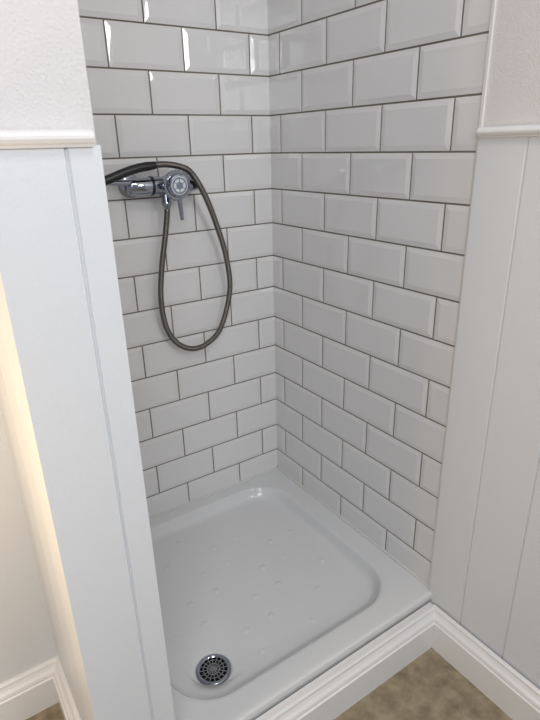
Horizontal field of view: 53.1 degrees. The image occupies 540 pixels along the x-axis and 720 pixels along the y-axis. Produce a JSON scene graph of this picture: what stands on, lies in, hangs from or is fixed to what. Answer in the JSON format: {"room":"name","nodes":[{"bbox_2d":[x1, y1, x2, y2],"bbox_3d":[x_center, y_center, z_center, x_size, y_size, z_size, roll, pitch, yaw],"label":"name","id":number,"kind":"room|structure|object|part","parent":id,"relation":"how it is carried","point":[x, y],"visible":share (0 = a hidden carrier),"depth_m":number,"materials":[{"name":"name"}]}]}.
{"room":"bathroom","nodes":[
{"label":"bathroom","id":0,"kind":"room"},
{"bbox_2d":[0,409,57,683],"bbox_3d":[-1.199,-0.107,0.615,1.530,2.350,0.140,-15,25,-31],"label":"wall","id":1,"kind":"structure","parent":0,"point":[27,641],"depth_m":1.22,"materials":[{"name":"white paint"}]},
{"bbox_2d":[0,0,174,719],"bbox_3d":[-0.467,-0.257,0.944,0.140,2.350,0.760,-15,25,-31],"label":"wall","id":2,"kind":"structure","parent":0,"point":[67,407],"depth_m":0.72,"materials":[{"name":"white paint"}]},
{"bbox_2d":[0,129,94,148],"bbox_3d":[-1.003,-0.139,0.381,1.630,0.019,0.446,-15,25,-31],"label":"trim","id":3,"kind":"structure","parent":2,"relation":"attached to","point":[54,138],"depth_m":0.60,"materials":[{"name":"white wood"}]},
{"bbox_2d":[77,0,277,516],"bbox_3d":[-0.343,-0.486,1.512,1.000,2.350,0.124,-15,25,-31],"label":"wall","id":4,"kind":"structure","parent":0,"point":[185,82],"depth_m":1.56,"materials":[{"name":"tile"}]},
{"bbox_2d":[106,170,197,219],"bbox_3d":[-0.304,-0.428,1.409,0.287,0.127,0.112,-15,25,-31],"label":"mixer valve","id":5,"kind":"object","parent":4,"relation":"attached to","point":[175,185],"visible":0.92,"depth_m":1.39,"materials":[{"name":"silver metal"}]},
{"bbox_3d":[-0.330,-0.409,1.385,0.209,0.111,0.043,-11,24,-23],"label":"flow lever","id":6,"kind":"part","parent":5,"relation":"part of","materials":[{"name":"silver metal"}]},
{"bbox_2d":[104,161,232,350],"bbox_3d":[-0.300,-0.253,1.478,0.458,0.548,0.071,-15,25,-31],"label":"shower hose","id":7,"kind":"object","parent":5,"relation":"attached to","point":[130,170],"visible":0.96,"depth_m":1.50,"materials":[{"name":"grey metal"}]},
{"bbox_2d":[26,647,511,719],"bbox_3d":[-0.218,1.181,0.560,2.520,0.050,2.720,-15,25,-31],"label":"floor","id":8,"kind":"structure","parent":0,"point":[429,687],"depth_m":1.32,"materials":[{"name":"carpet"}]},
{"bbox_2d":[149,466,431,719],"bbox_3d":[-0.074,0.664,1.584,0.760,0.148,0.749,-15,25,-31],"label":"shower tray","id":9,"kind":"object","parent":8,"relation":"on","point":[264,588],"visible":0.84,"depth_m":1.51,"materials":[{"name":"white ceramic"}]},
{"bbox_2d":[267,0,539,688],"bbox_3d":[0.775,-0.185,0.681,0.134,2.350,2.600,-15,25,-31],"label":"wall","id":10,"kind":"structure","parent":0,"point":[375,105],"depth_m":1.28,"materials":[{"name":"tile"}]},
{"bbox_2d":[0,602,539,719],"bbox_3d":[-0.041,0.944,0.915,3.282,0.119,1.348,2,22,9],"label":"baseboard","id":11,"kind":"structure","parent":10,"relation":"attached to","point":[31,692],"depth_m":1.30,"materials":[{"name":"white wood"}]},
{"bbox_2d":[428,0,496,586],"bbox_3d":[0.410,-0.406,1.063,0.009,2.204,0.006,-15,25,-31],"label":"trim","id":12,"kind":"structure","parent":10,"relation":"attached to","point":[494,2],"depth_m":1.05,"materials":[{"name":"white"}]},
{"bbox_2d":[476,124,539,137],"bbox_3d":[0.924,-0.164,0.317,0.026,0.019,1.857,-15,25,-31],"label":"trim","id":13,"kind":"structure","parent":10,"relation":"attached to","point":[518,130],"depth_m":0.98,"materials":[{"name":"white wood"}]}
]}

